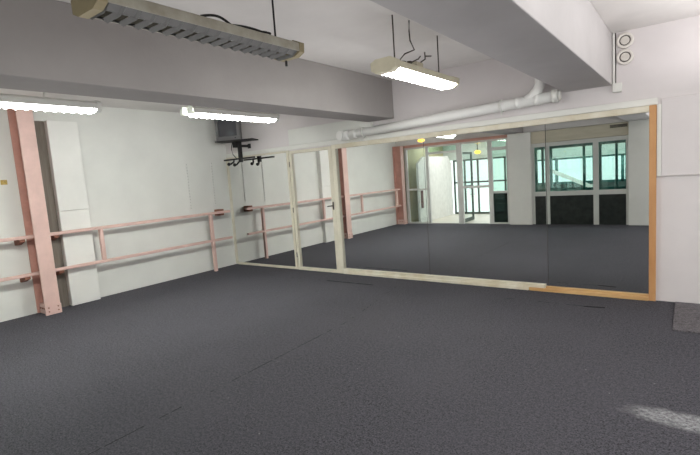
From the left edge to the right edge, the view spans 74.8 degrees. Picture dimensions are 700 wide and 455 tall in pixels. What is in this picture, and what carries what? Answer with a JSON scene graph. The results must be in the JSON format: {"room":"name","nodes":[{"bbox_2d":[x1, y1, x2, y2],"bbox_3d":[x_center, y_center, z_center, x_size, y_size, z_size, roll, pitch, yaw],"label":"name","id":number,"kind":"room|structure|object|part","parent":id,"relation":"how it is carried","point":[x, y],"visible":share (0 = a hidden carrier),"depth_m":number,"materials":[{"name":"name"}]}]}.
{"room":"dance studio","nodes":[
{"label":"dance studio","id":0,"kind":"room"},
{"bbox_2d":[0,107,235,321],"bbox_3d":[-4.085,-0.272,6.095,0.100,2.945,6.345,1,8,37],"label":"wall","id":1,"kind":"structure","parent":0,"point":[134,160],"depth_m":7.09,"materials":[{"name":"paint"}]},
{"bbox_2d":[0,180,7,184],"bbox_3d":[-4.282,-0.561,5.682,0.067,0.060,0.070,1,8,37],"label":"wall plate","id":2,"kind":"object","parent":1,"relation":"attached to","point":[3,182],"visible":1,"depth_m":5.69,"materials":[{"name":"gold metal"}]},
{"bbox_2d":[0,235,39,281],"bbox_3d":[-4.815,0.553,4.871,0.200,0.592,2.657,1,8,37],"label":"ballet barre","id":3,"kind":"object","parent":1,"relation":"attached to","point":[20,240],"visible":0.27,"depth_m":5.70,"materials":[{"name":"pink paint"}]},
{"bbox_3d":[-4.777,0.282,4.798,0.056,0.042,2.657,1,8,37],"label":"rail","id":4,"kind":"part","parent":3,"relation":"part of","materials":[{"name":"pink paint"}]},
{"bbox_3d":[-4.743,0.753,4.851,0.052,0.040,2.657,1,8,37],"label":"rail","id":5,"kind":"part","parent":3,"relation":"part of","materials":[{"name":"pink metal"}]},
{"bbox_2d":[34,121,69,306],"bbox_3d":[-3.998,-0.153,6.112,0.019,2.494,0.154,1,8,37],"label":"trim","id":6,"kind":"structure","parent":1,"relation":"attached to","point":[39,125],"depth_m":6.11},
{"bbox_2d":[50,209,232,275],"bbox_3d":[-3.102,0.382,7.178,0.200,1.068,3.032,1,8,37],"label":"ballet barre","id":7,"kind":"object","parent":1,"relation":"attached to","point":[218,212],"visible":0.85,"depth_m":6.91,"materials":[{"name":"pink paint"}]},
{"bbox_3d":[-3.514,0.240,6.500,0.048,0.434,0.052,1,8,37],"label":"post","id":8,"kind":"part","parent":7,"relation":"part of","materials":[{"name":"pink paint"}]},
{"bbox_3d":[-3.079,-0.097,7.081,0.056,0.042,3.032,1,8,37],"label":"rail","id":9,"kind":"part","parent":7,"relation":"part of","materials":[{"name":"pink paint"}]},
{"bbox_3d":[-3.045,0.375,7.134,0.052,0.040,3.032,1,8,37],"label":"rail","id":10,"kind":"part","parent":7,"relation":"part of","materials":[{"name":"pink paint"}]},
{"bbox_3d":[-2.392,0.274,8.014,0.052,0.996,0.052,1,8,37],"label":"post","id":11,"kind":"part","parent":7,"relation":"part of","materials":[{"name":"pink paint"}]},
{"bbox_2d":[185,163,191,209],"bbox_3d":[-2.747,-0.698,7.798,0.010,0.800,0.024,1,8,37],"label":"wall strip","id":12,"kind":"object","parent":1,"relation":"attached to","point":[185,163],"visible":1,"depth_m":7.79,"materials":[{"name":"paint"}]},
{"bbox_2d":[210,162,215,204],"bbox_3d":[-2.449,-0.789,8.199,0.010,0.770,0.024,1,8,37],"label":"wall strip","id":13,"kind":"object","parent":1,"relation":"attached to","point":[210,162],"visible":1,"depth_m":8.20,"materials":[{"name":"paint"}]},
{"bbox_2d":[0,264,699,454],"bbox_3d":[-0.119,1.196,3.326,9.600,0.100,6.245,1,8,37],"label":"floor","id":14,"kind":"structure","parent":0,"point":[236,359],"depth_m":3.55,"materials":[{"name":"grey carpet"}]},
{"bbox_2d":[7,108,61,315],"bbox_3d":[-4.021,-0.246,5.835,0.310,2.743,0.188,1,8,37],"label":"steel column","id":15,"kind":"structure","parent":14,"relation":"on","point":[21,122],"depth_m":5.80,"materials":[{"name":"pink metal"}]},
{"bbox_3d":[-3.816,1.053,5.898,0.014,0.125,0.188,1,8,37],"label":"foot plate","id":16,"kind":"part","parent":15,"relation":"part of","materials":[{"name":"pink paint"}]},
{"bbox_2d":[44,120,100,305],"bbox_3d":[-3.808,-0.188,6.302,0.099,2.494,0.380,1,8,37],"label":"pillar","id":17,"kind":"structure","parent":14,"relation":"on","point":[62,137],"depth_m":6.25,"materials":[{"name":"paint"}]},
{"bbox_2d":[672,302,699,333],"bbox_3d":[3.490,0.818,3.901,1.195,0.014,0.900,1,8,37],"label":"floor mat","id":18,"kind":"object","parent":14,"relation":"on","point":[686,318],"visible":1,"depth_m":4.14,"materials":[{"name":"grey carpet"}]},
{"bbox_2d":[0,0,699,112],"bbox_3d":[-0.319,-1.624,3.007,9.600,0.100,6.245,1,8,37],"label":"ceiling","id":19,"kind":"structure","parent":0,"point":[344,34],"depth_m":4.04,"materials":[{"name":"paint"}]},
{"bbox_2d":[0,92,101,114],"bbox_3d":[-2.827,-1.225,3.729,0.218,0.499,1.430,1,8,37],"label":"lamp","id":20,"kind":"object","parent":19,"relation":"hanging from","point":[36,103],"visible":0.98,"depth_m":3.94,"materials":[{"name":"white paint"}]},
{"bbox_2d":[71,0,303,65],"bbox_3d":[-0.793,-1.237,2.516,0.244,0.489,1.310,1,8,37],"label":"lamp","id":21,"kind":"object","parent":19,"relation":"hanging from","point":[153,17],"visible":1,"depth_m":2.38,"materials":[{"name":"metal"}]},
{"bbox_2d":[0,0,393,121],"bbox_3d":[-1.384,-1.346,3.934,0.410,0.510,6.105,1,8,37],"label":"ceiling beam","id":22,"kind":"structure","parent":19,"relation":"attached to","point":[45,47],"depth_m":3.52,"materials":[{"name":"paint"}]},
{"bbox_2d":[180,106,278,122],"bbox_3d":[-1.398,-1.522,5.415,0.218,0.489,1.320,1,8,37],"label":"lamp","id":23,"kind":"object","parent":19,"relation":"hanging from","point":[191,111],"visible":0.96,"depth_m":5.28,"materials":[{"name":"white paint"}]},
{"bbox_2d":[370,15,459,89],"bbox_3d":[0.606,-1.521,4.046,0.232,0.464,1.225,1,8,37],"label":"lamp","id":24,"kind":"object","parent":19,"relation":"hanging from","point":[410,71],"visible":1,"depth_m":3.84,"materials":[{"name":"metal"}]},
{"bbox_2d":[370,0,611,91],"bbox_3d":[0.694,-1.318,2.393,0.455,0.510,6.105,1,8,37],"label":"ceiling beam","id":25,"kind":"structure","parent":19,"relation":"attached to","point":[565,45],"depth_m":2.83,"materials":[{"name":"paint"}]},
{"bbox_2d":[225,15,699,303],"bbox_3d":[1.658,-0.632,5.690,9.600,2.945,0.100,1,8,37],"label":"wall","id":26,"kind":"structure","parent":0,"point":[665,63],"depth_m":4.63,"materials":[{"name":"paint"}]},
{"bbox_2d":[215,138,257,166],"bbox_3d":[-1.915,-1.275,7.892,0.713,0.438,0.410,-3,7,11],"label":"bracket","id":27,"kind":"object","parent":26,"relation":"attached to","point":[237,143],"visible":1,"depth_m":7.85,"materials":[{"name":"black metal"}]},
{"bbox_2d":[214,118,241,140],"bbox_3d":[-2.044,-1.681,7.821,0.430,0.400,0.276,-3,7,11],"label":"television","id":28,"kind":"object","parent":27,"relation":"on","point":[225,129],"visible":0.7,"depth_m":7.71,"materials":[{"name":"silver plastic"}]},
{"bbox_2d":[215,138,257,143],"bbox_3d":[-1.927,-1.473,7.792,0.680,0.022,0.260,-3,7,11],"label":"shelf","id":29,"kind":"object","parent":27,"relation":"on","point":[238,141],"depth_m":7.72,"materials":[{"name":"black metal"}]},
{"bbox_2d":[226,150,298,268],"bbox_3d":[-1.572,-0.287,8.064,1.579,1.978,0.033,1,8,37],"label":"framed mirror","id":30,"kind":"object","parent":26,"relation":"attached to","point":[260,187],"visible":0.91,"depth_m":8.03,"materials":[{"name":"beige paint"}]},
{"bbox_3d":[-2.195,-0.295,8.526,0.028,1.978,0.033,1,8,37],"label":"frame post","id":31,"kind":"part","parent":30,"relation":"part of","materials":[{"name":"beige paint"}]},
{"bbox_3d":[-1.647,-1.253,7.960,1.506,0.030,0.033,1,8,37],"label":"frame rail","id":32,"kind":"part","parent":30,"relation":"part of","materials":[{"name":"beige paint"}]},
{"bbox_3d":[-1.511,0.676,8.178,1.506,0.035,0.033,1,8,37],"label":"frame rail","id":33,"kind":"part","parent":30,"relation":"part of","materials":[{"name":"beige paint"}]},
{"bbox_3d":[-0.956,-0.279,7.608,0.045,1.978,0.033,1,8,37],"label":"frame post","id":34,"kind":"part","parent":30,"relation":"part of","materials":[{"name":"beige paint"}]},
{"bbox_2d":[289,146,339,272],"bbox_3d":[-0.588,-0.263,7.299,0.901,1.963,0.093,1,8,37],"label":"mirror door","id":35,"kind":"structure","parent":26,"relation":"in","point":[311,170],"depth_m":7.32,"materials":[{"name":"beige paint"}]},
{"bbox_3d":[-0.899,-0.270,7.561,0.048,1.963,0.041,1,8,37],"label":"frame post","id":36,"kind":"part","parent":35,"relation":"part of","materials":[{"name":"beige paint"}]},
{"bbox_3d":[-0.637,-1.216,7.210,0.770,0.045,0.041,1,8,37],"label":"frame rail","id":37,"kind":"part","parent":35,"relation":"part of","materials":[{"name":"beige paint"}]},
{"bbox_3d":[-0.503,0.685,7.425,0.770,0.045,0.041,1,8,37],"label":"frame rail","id":38,"kind":"part","parent":35,"relation":"part of","materials":[{"name":"beige paint"}]},
{"bbox_3d":[-0.236,-0.262,7.070,0.062,1.963,0.041,1,8,37],"label":"frame post","id":39,"kind":"part","parent":35,"relation":"part of","materials":[{"name":"beige paint"}]},
{"bbox_2d":[286,120,345,129],"bbox_3d":[-0.360,-1.583,6.948,1.640,0.018,0.035,1,8,37],"label":"trim","id":40,"kind":"structure","parent":26,"relation":"attached to","point":[338,120],"depth_m":7.04,"materials":[{"name":"paint"}]},
{"bbox_2d":[288,120,372,145],"bbox_3d":[-0.337,-1.448,6.956,1.630,0.254,0.029,1,8,37],"label":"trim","id":41,"kind":"structure","parent":26,"relation":"attached to","point":[323,132],"depth_m":7.01,"materials":[{"name":"paint"}]},
{"bbox_2d":[226,97,657,157],"bbox_3d":[0.373,-1.279,6.461,6.596,0.065,0.021,1,8,37],"label":"trim","id":42,"kind":"structure","parent":26,"relation":"attached to","point":[651,101],"depth_m":5.56,"materials":[{"name":"white paint"}]},
{"bbox_2d":[336,78,561,140],"bbox_3d":[1.040,-1.605,5.801,3.025,0.749,0.193,1,8,37],"label":"drain pipe","id":43,"kind":"object","parent":26,"relation":"attached to","point":[535,97],"visible":0.94,"depth_m":5.51,"materials":[{"name":"plastic"}]},
{"bbox_2d":[331,105,656,300],"bbox_3d":[1.433,-0.246,5.822,4.094,1.978,0.056,1,8,37],"label":"wall mirror","id":44,"kind":"object","parent":26,"relation":"attached to","point":[563,204],"visible":1,"depth_m":5.46,"materials":[{"name":"beige paint"}]},
{"bbox_3d":[-0.177,-0.268,7.023,0.077,1.978,0.044,1,8,37],"label":"frame post","id":45,"kind":"part","parent":44,"relation":"part of","materials":[{"name":"beige paint"}]},
{"bbox_3d":[0.447,-0.256,6.582,1.454,1.870,0.009,1,8,37],"label":"mirror pane","id":46,"kind":"part","parent":44,"relation":"part of","materials":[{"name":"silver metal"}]},
{"bbox_3d":[1.027,0.710,6.282,2.760,0.038,0.056,1,8,37],"label":"frame rail","id":47,"kind":"part","parent":44,"relation":"part of","materials":[{"name":"beige paint"}]},
{"bbox_3d":[1.102,0.670,6.227,2.945,0.042,0.044,1,8,37],"label":"frame rail","id":48,"kind":"part","parent":44,"relation":"part of","materials":[{"name":"beige paint"}]},
{"bbox_3d":[1.644,-0.240,5.694,1.515,1.870,0.009,1,8,37],"label":"mirror pane","id":49,"kind":"part","parent":44,"relation":"part of","materials":[{"name":"silver metal"}]},
{"bbox_3d":[1.376,-1.196,5.714,3.957,0.062,0.044,1,8,37],"label":"frame rail","id":50,"kind":"part","parent":44,"relation":"part of","materials":[{"name":"beige paint"}]},
{"bbox_3d":[2.618,0.730,5.102,1.192,0.038,0.056,1,8,37],"label":"frame rail","id":51,"kind":"part","parent":44,"relation":"part of","materials":[{"name":"orange wood"}]},
{"bbox_3d":[2.651,-0.227,4.948,0.980,1.870,0.009,1,8,37],"label":"mirror pane","id":52,"kind":"part","parent":44,"relation":"part of","materials":[{"name":"silver metal"}]},
{"bbox_3d":[2.696,0.700,5.051,1.007,0.022,0.038,1,8,37],"label":"frame rail","id":53,"kind":"part","parent":44,"relation":"part of","materials":[{"name":"orange wood"}]},
{"bbox_3d":[3.057,-0.226,4.626,0.060,1.978,0.044,1,8,37],"label":"frame post","id":54,"kind":"part","parent":44,"relation":"part of","materials":[{"name":"orange wood"}]},
{"bbox_2d":[612,33,615,82],"bbox_3d":[2.691,-1.721,4.663,0.029,0.498,0.023,1,8,37],"label":"cable conduit","id":55,"kind":"object","parent":26,"relation":"attached to","point":[613,34],"visible":1,"depth_m":4.65,"materials":[{"name":"white paint"}]},
{"bbox_2d":[612,82,621,92],"bbox_3d":[2.724,-1.426,4.670,0.084,0.092,0.051,1,8,37],"label":"junction box","id":56,"kind":"object","parent":26,"relation":"attached to","point":[616,87],"visible":1,"depth_m":4.65,"materials":[{"name":"white paint"}]},
{"bbox_2d":[616,32,633,48],"bbox_3d":[2.754,-1.873,4.586,0.152,0.152,0.030,1,8,37],"label":"air vent","id":57,"kind":"object","parent":26,"relation":"in","point":[623,41],"visible":1,"depth_m":4.58,"materials":[{"name":"plastic"}]},
{"bbox_2d":[616,49,633,64],"bbox_3d":[2.765,-1.715,4.604,0.152,0.152,0.030,1,8,37],"label":"air vent","id":58,"kind":"object","parent":26,"relation":"in","point":[625,56],"visible":1,"depth_m":4.59,"materials":[{"name":"plastic"}]},
{"bbox_2d":[657,104,661,175],"bbox_3d":[3.057,-0.860,4.530,0.037,0.706,0.029,1,8,37],"label":"trim","id":59,"kind":"structure","parent":26,"relation":"attached to","point":[659,106],"depth_m":4.52,"materials":[{"name":"white paint"}]},
{"bbox_2d":[661,93,699,175],"bbox_3d":[4.265,-0.870,3.635,2.967,0.757,0.021,1,8,37],"label":"wall panel","id":60,"kind":"object","parent":26,"relation":"attached to","point":[680,130],"depth_m":4.42,"materials":[{"name":"paint"}]}
]}

